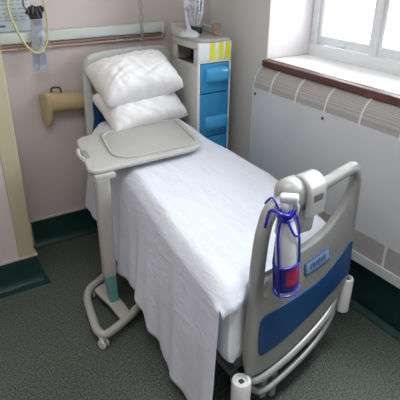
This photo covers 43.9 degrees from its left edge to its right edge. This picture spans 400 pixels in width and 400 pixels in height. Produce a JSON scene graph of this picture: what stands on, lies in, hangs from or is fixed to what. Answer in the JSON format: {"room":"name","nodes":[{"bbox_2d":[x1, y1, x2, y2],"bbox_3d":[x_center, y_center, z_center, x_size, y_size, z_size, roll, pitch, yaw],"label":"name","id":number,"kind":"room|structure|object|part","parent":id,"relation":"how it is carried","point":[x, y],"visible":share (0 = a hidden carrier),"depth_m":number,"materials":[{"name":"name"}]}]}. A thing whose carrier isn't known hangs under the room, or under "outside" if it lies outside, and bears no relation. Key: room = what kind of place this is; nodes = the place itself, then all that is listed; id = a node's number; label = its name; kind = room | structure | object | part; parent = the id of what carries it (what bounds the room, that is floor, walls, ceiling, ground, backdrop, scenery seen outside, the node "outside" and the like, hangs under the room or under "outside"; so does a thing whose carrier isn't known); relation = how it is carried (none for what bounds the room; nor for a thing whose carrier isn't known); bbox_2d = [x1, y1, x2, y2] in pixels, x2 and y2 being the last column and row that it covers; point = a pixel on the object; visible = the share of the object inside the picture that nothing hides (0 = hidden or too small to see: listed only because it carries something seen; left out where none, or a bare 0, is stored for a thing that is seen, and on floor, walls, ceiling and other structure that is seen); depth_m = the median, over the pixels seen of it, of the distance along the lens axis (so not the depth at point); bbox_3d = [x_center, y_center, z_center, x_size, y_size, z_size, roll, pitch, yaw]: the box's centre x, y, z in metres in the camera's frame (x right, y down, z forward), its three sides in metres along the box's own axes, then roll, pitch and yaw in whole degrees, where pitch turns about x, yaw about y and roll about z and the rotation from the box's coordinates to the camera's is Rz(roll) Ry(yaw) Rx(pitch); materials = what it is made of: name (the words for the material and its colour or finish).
{"room":"hospital room","nodes":[
{"label":"hospital room","id":0,"kind":"room"},
{"bbox_2d":[0,49,34,262],"bbox_3d":[-1.609,-0.852,2.519,1.015,3.200,0.456,-16,31,-29],"label":"wall pier","id":1,"kind":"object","parent":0,"point":[16,241],"visible":0.83,"depth_m":2.99,"materials":[{"name":"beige paint"}]},
{"bbox_2d":[0,0,209,245],"bbox_3d":[-1.477,-1.039,2.888,4.980,3.200,0.100,-16,31,-29],"label":"wall","id":2,"kind":"structure","parent":0,"point":[54,179],"depth_m":3.41,"materials":[{"name":"pink paint"}]},
{"bbox_2d":[0,0,30,31],"bbox_3d":[-1.161,-1.177,2.957,0.275,0.330,0.026,-16,31,-29],"label":"notice","id":3,"kind":"object","parent":2,"relation":"attached to","point":[21,20],"visible":0.8,"depth_m":3.00,"materials":[{"name":"paper"}]},
{"bbox_2d":[0,249,50,298],"bbox_3d":[-1.583,0.480,3.190,1.077,0.217,0.512,-16,31,-29],"label":"baseboard","id":4,"kind":"structure","parent":2,"relation":"attached to","point":[17,275],"depth_m":3.21,"materials":[{"name":"green plastic"}]},
{"bbox_2d":[6,0,48,53],"bbox_3d":[-1.016,-1.095,2.935,0.231,0.454,0.023,-16,31,-29],"label":"tubing","id":5,"kind":"object","parent":2,"relation":"hanging from","point":[7,1],"visible":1,"depth_m":2.98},
{"bbox_2d":[22,0,43,18],"bbox_3d":[-0.987,-1.201,2.924,0.132,0.254,0.034,-16,31,-29],"label":"bundle","id":6,"kind":"object","parent":5,"relation":"hanging from","point":[34,12],"visible":1,"depth_m":2.96,"materials":[{"name":"black plastic"}]},
{"bbox_2d":[30,19,47,72],"bbox_3d":[-1.005,-0.963,3.064,0.095,0.345,0.027,-16,31,-29],"label":"plastic bag","id":7,"kind":"object","parent":6,"relation":"hanging from","point":[37,36],"visible":0.93,"depth_m":3.07,"materials":[{"name":"grey"}]},
{"bbox_2d":[31,206,97,248],"bbox_3d":[-0.571,0.075,4.009,1.535,0.217,0.055,-16,31,-29],"label":"baseboard","id":8,"kind":"structure","parent":2,"relation":"attached to","point":[68,225],"depth_m":3.75,"materials":[{"name":"green plastic"}]},
{"bbox_2d":[39,87,97,126],"bbox_3d":[-0.844,-0.658,3.385,0.472,0.268,0.110,-16,31,-29],"label":"wall fitting","id":9,"kind":"object","parent":2,"relation":"attached to","point":[51,102],"visible":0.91,"depth_m":3.29,"materials":[{"name":"beige plastic"}]},
{"bbox_3d":[-0.949,-0.725,3.268,0.077,0.047,0.012,-16,31,-29],"label":"handle","id":10,"kind":"part","parent":9,"relation":"part of","materials":[{"name":"black plastic"}]},
{"bbox_2d":[0,32,164,47],"bbox_3d":[-0.774,-1.062,3.290,1.215,0.021,0.034,-16,31,-29],"label":"copper pipe","id":11,"kind":"object","parent":2,"relation":"attached to","point":[158,33],"visible":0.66,"depth_m":3.29,"materials":[{"name":"brown metal"}]},
{"bbox_2d":[0,21,164,44],"bbox_3d":[-0.769,-1.095,3.246,1.188,0.074,0.077,-16,31,-29],"label":"wall rail","id":12,"kind":"object","parent":2,"relation":"attached to","point":[6,38],"depth_m":3.23,"materials":[{"name":"white plastic"}]},
{"bbox_2d":[139,0,144,45],"bbox_3d":[-0.400,-1.279,3.350,0.036,0.571,0.022,-16,31,-29],"label":"pull cord","id":13,"kind":"object","parent":12,"relation":"hanging from","point":[141,26],"visible":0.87,"depth_m":3.38,"materials":[{"name":"grey metal"}]},
{"bbox_2d":[1,35,164,51],"bbox_3d":[-0.775,-1.043,3.300,1.215,0.021,0.034,-16,31,-29],"label":"copper pipe","id":14,"kind":"object","parent":2,"relation":"attached to","point":[160,36],"visible":1,"depth_m":3.30,"materials":[{"name":"brown metal"}]},
{"bbox_2d":[0,232,399,399],"bbox_3d":[-0.150,1.403,1.759,4.980,0.100,5.110,-16,31,-29],"label":"floor","id":15,"kind":"structure","parent":0,"point":[50,350],"depth_m":2.74,"materials":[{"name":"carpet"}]},
{"bbox_2d":[76,119,200,348],"bbox_3d":[-0.355,0.128,3.069,0.982,0.979,0.849,-16,31,-29],"label":"table","id":16,"kind":"object","parent":15,"relation":"on","point":[104,153],"visible":0.8,"depth_m":2.87,"materials":[{"name":"plastic"}]},
{"bbox_2d":[171,21,231,148],"bbox_3d":[0.009,-0.499,3.702,0.270,1.530,0.400,-16,31,-29],"label":"cabinet","id":17,"kind":"object","parent":15,"relation":"on","point":[203,62],"visible":0.49,"depth_m":3.43,"materials":[{"name":"laminate"}]},
{"bbox_2d":[179,0,203,37],"bbox_3d":[-0.063,-1.266,3.289,0.164,0.339,0.278,-6,28,-13],"label":"desk fan","id":18,"kind":"object","parent":17,"relation":"on","point":[188,5],"visible":1,"depth_m":3.28,"materials":[{"name":"plastic"}]},
{"bbox_3d":[-0.082,-1.246,3.292,0.058,0.236,0.029,23,34,36],"label":"stem","id":19,"kind":"part","parent":18,"relation":"part of","materials":[{"name":"plastic"}]},
{"bbox_2d":[191,26,201,32],"bbox_3d":[-0.030,-1.193,3.474,0.060,0.042,0.095,-16,31,-29],"label":"case","id":20,"kind":"object","parent":17,"relation":"on","point":[198,29],"visible":0.73,"depth_m":3.44,"materials":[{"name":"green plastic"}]},
{"bbox_2d":[179,48,216,64],"bbox_3d":[0.002,-1.039,3.446,0.226,0.155,0.310,-16,31,-29],"label":"open shelf","id":21,"kind":"object","parent":17,"relation":"attached to","point":[187,56],"depth_m":3.50,"materials":[{"name":"white plastic"}]},
{"bbox_3d":[0.095,-0.605,3.500,0.234,0.304,0.022,-16,31,-29],"label":"drawer","id":22,"kind":"part","parent":17,"relation":"part of","materials":[{"name":"blue plastic"}]},
{"bbox_3d":[0.097,-0.834,3.383,0.234,0.198,0.022,-16,31,-29],"label":"drawer","id":23,"kind":"part","parent":17,"relation":"part of","materials":[{"name":"blue plastic"}]},
{"bbox_2d":[212,23,220,35],"bbox_3d":[0.111,-1.164,3.386,0.058,0.073,0.058,-16,31,-29],"label":"tumbler","id":24,"kind":"object","parent":17,"relation":"on","point":[215,26],"visible":1,"depth_m":3.37,"materials":[{"name":"plastic"}]},
{"bbox_3d":[0.091,-0.311,3.649,0.234,0.344,0.022,-16,31,-29],"label":"drawer","id":25,"kind":"part","parent":17,"relation":"part of","materials":[{"name":"blue plastic"}]},
{"bbox_3d":[0.122,-0.548,3.514,0.185,0.097,0.034,-16,31,-29],"label":"drawer handle","id":26,"kind":"part","parent":17,"relation":"part of","materials":[{"name":"blue plastic"}]},
{"bbox_3d":[0.125,-0.849,3.361,0.185,0.097,0.034,-16,31,-29],"label":"drawer handle","id":27,"kind":"part","parent":17,"relation":"part of","materials":[{"name":"blue plastic"}]},
{"bbox_2d":[82,45,361,399],"bbox_3d":[-0.024,-0.013,2.899,0.844,1.392,2.051,-16,31,-29],"label":"hospital bed","id":28,"kind":"object","parent":15,"relation":"on","point":[277,329],"visible":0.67,"depth_m":2.21,"materials":[{"name":"plastic"}]},
{"bbox_3d":[-0.480,-0.616,3.549,0.637,0.309,0.008,-17,32,-31],"label":"blue panel","id":29,"kind":"part","parent":28,"relation":"part of","materials":[{"name":"blue plastic"}]},
{"bbox_3d":[-0.493,-0.584,3.585,0.707,1.007,0.042,-17,32,-31],"label":"headboard","id":30,"kind":"part","parent":28,"relation":"part of","materials":[{"name":"plastic"}]},
{"bbox_2d":[98,121,271,362],"bbox_3d":[-0.057,0.034,2.880,0.788,0.555,1.868,-16,31,-29],"label":"mattress","id":31,"kind":"object","parent":28,"relation":"on","point":[230,337],"visible":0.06,"depth_m":2.07,"materials":[{"name":"white fabric"}]},
{"bbox_2d":[91,92,187,130],"bbox_3d":[-0.396,-0.640,3.348,0.586,0.287,0.323,-20,33,-34],"label":"pillow","id":32,"kind":"object","parent":31,"relation":"on","point":[129,115],"visible":0.61,"depth_m":3.22,"materials":[{"name":"fabric"}]},
{"bbox_2d":[84,49,183,106],"bbox_3d":[-0.427,-0.808,3.268,0.605,0.317,0.343,-16,31,-29],"label":"pillow","id":33,"kind":"object","parent":32,"relation":"on","point":[134,76],"visible":0.96,"depth_m":3.15,"materials":[{"name":"fabric"}]},
{"bbox_2d":[85,119,325,399],"bbox_3d":[-0.033,0.222,2.884,0.964,0.922,1.776,-16,31,-29],"label":"bedspread","id":34,"kind":"object","parent":31,"relation":"on","point":[184,225],"visible":0.66,"depth_m":2.43,"materials":[{"name":"white fabric"}]},
{"bbox_3d":[-0.025,0.486,3.166,0.592,0.052,1.556,-16,31,-29],"label":"frame","id":35,"kind":"part","parent":28,"relation":"part of","materials":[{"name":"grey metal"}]},
{"bbox_3d":[-0.045,0.251,3.066,0.700,0.150,1.853,-16,31,-29],"label":"deck frame","id":36,"kind":"part","parent":28,"relation":"part of","materials":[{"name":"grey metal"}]},
{"bbox_2d":[264,197,300,297],"bbox_3d":[0.302,0.182,1.896,0.172,0.399,0.167,21,33,34],"label":"holder","id":37,"kind":"object","parent":28,"relation":"hanging from","point":[291,214],"visible":0.85,"depth_m":1.84,"materials":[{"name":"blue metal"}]},
{"bbox_2d":[275,193,299,293],"bbox_3d":[0.335,0.160,1.869,0.125,0.435,0.085,-16,31,-29],"label":"spray bottle","id":38,"kind":"object","parent":37,"relation":"in","point":[288,244],"visible":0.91,"depth_m":1.84,"materials":[{"name":"plastic"}]},
{"bbox_2d":[274,169,326,234],"bbox_3d":[0.382,0.038,1.983,0.198,0.299,0.147,-20,34,-35],"label":"handset","id":39,"kind":"object","parent":28,"relation":"hanging from","point":[311,186],"visible":0.73,"depth_m":1.92,"materials":[{"name":"plastic"}]},
{"bbox_3d":[0.458,0.304,2.176,0.692,0.886,0.042,-20,34,-35],"label":"footboard","id":40,"kind":"part","parent":28,"relation":"part of","materials":[{"name":"plastic"}]},
{"bbox_3d":[0.455,0.165,2.101,0.673,0.569,0.052,-20,34,-35],"label":"grip rail","id":41,"kind":"part","parent":28,"relation":"part of","materials":[{"name":"plastic"}]},
{"bbox_3d":[0.486,0.434,2.238,0.625,0.365,0.008,-20,34,-35],"label":"blue panel","id":42,"kind":"part","parent":28,"relation":"part of","materials":[{"name":"blue plastic"}]},
{"bbox_3d":[0.516,0.269,2.179,0.181,0.095,0.006,-20,34,-35],"label":"name plate","id":43,"kind":"part","parent":28,"relation":"part of","materials":[{"name":"blue plastic"}]},
{"bbox_2d":[210,0,313,160],"bbox_3d":[1.605,-0.553,2.003,0.500,3.200,4.910,-16,31,-29],"label":"wall","id":44,"kind":"structure","parent":0,"point":[246,22],"depth_m":3.56,"materials":[{"name":"grey paint"}]},
{"bbox_2d":[248,66,399,288],"bbox_3d":[1.419,0.269,2.096,0.115,0.958,3.811,-16,31,-29],"label":"radiator cover","id":45,"kind":"object","parent":44,"relation":"attached to","point":[299,124],"visible":0.78,"depth_m":2.83,"materials":[{"name":"metal"}]},
{"bbox_3d":[0.400,-0.469,3.522,0.107,0.958,0.006,-16,31,-29],"label":"plate","id":46,"kind":"part","parent":45,"relation":"part of","materials":[{"name":"metal"}]},
{"bbox_3d":[1.415,0.651,2.287,0.111,0.057,3.805,-16,31,-29],"label":"rail","id":47,"kind":"part","parent":45,"relation":"part of","materials":[{"name":"metal"}]},
{"bbox_2d":[262,0,399,105],"bbox_3d":[1.555,-0.983,1.799,0.518,1.552,3.451,-16,31,-29],"label":"window","id":48,"kind":"structure","parent":44,"relation":"in","point":[371,69],"depth_m":3.17,"materials":[{"name":"white paint"}]},
{"bbox_3d":[1.538,-0.319,2.163,0.429,0.038,3.396,-16,31,-29],"label":"sill","id":49,"kind":"part","parent":48,"relation":"part of","materials":[{"name":"paint"}]},
{"bbox_3d":[0.964,-1.615,2.964,0.045,1.382,0.462,-16,31,-29],"label":"sash","id":50,"kind":"part","parent":48,"relation":"part of","materials":[{"name":"white paint"}]},
{"bbox_3d":[1.718,-1.057,1.910,0.100,1.515,3.400,-16,31,-29],"label":"frame","id":51,"kind":"part","parent":48,"relation":"part of","materials":[{"name":"white paint"}]},
{"bbox_3d":[1.250,-1.408,2.564,0.045,1.382,0.505,-16,31,-29],"label":"sash","id":52,"kind":"part","parent":48,"relation":"part of","materials":[{"name":"white paint"}]},
{"bbox_2d":[348,259,399,341],"bbox_3d":[1.370,0.803,2.497,0.060,0.330,4.850,-16,31,-29],"label":"baseboard","id":53,"kind":"structure","parent":44,"relation":"attached to","point":[373,297],"depth_m":2.95,"materials":[{"name":"green plastic"}]}
]}

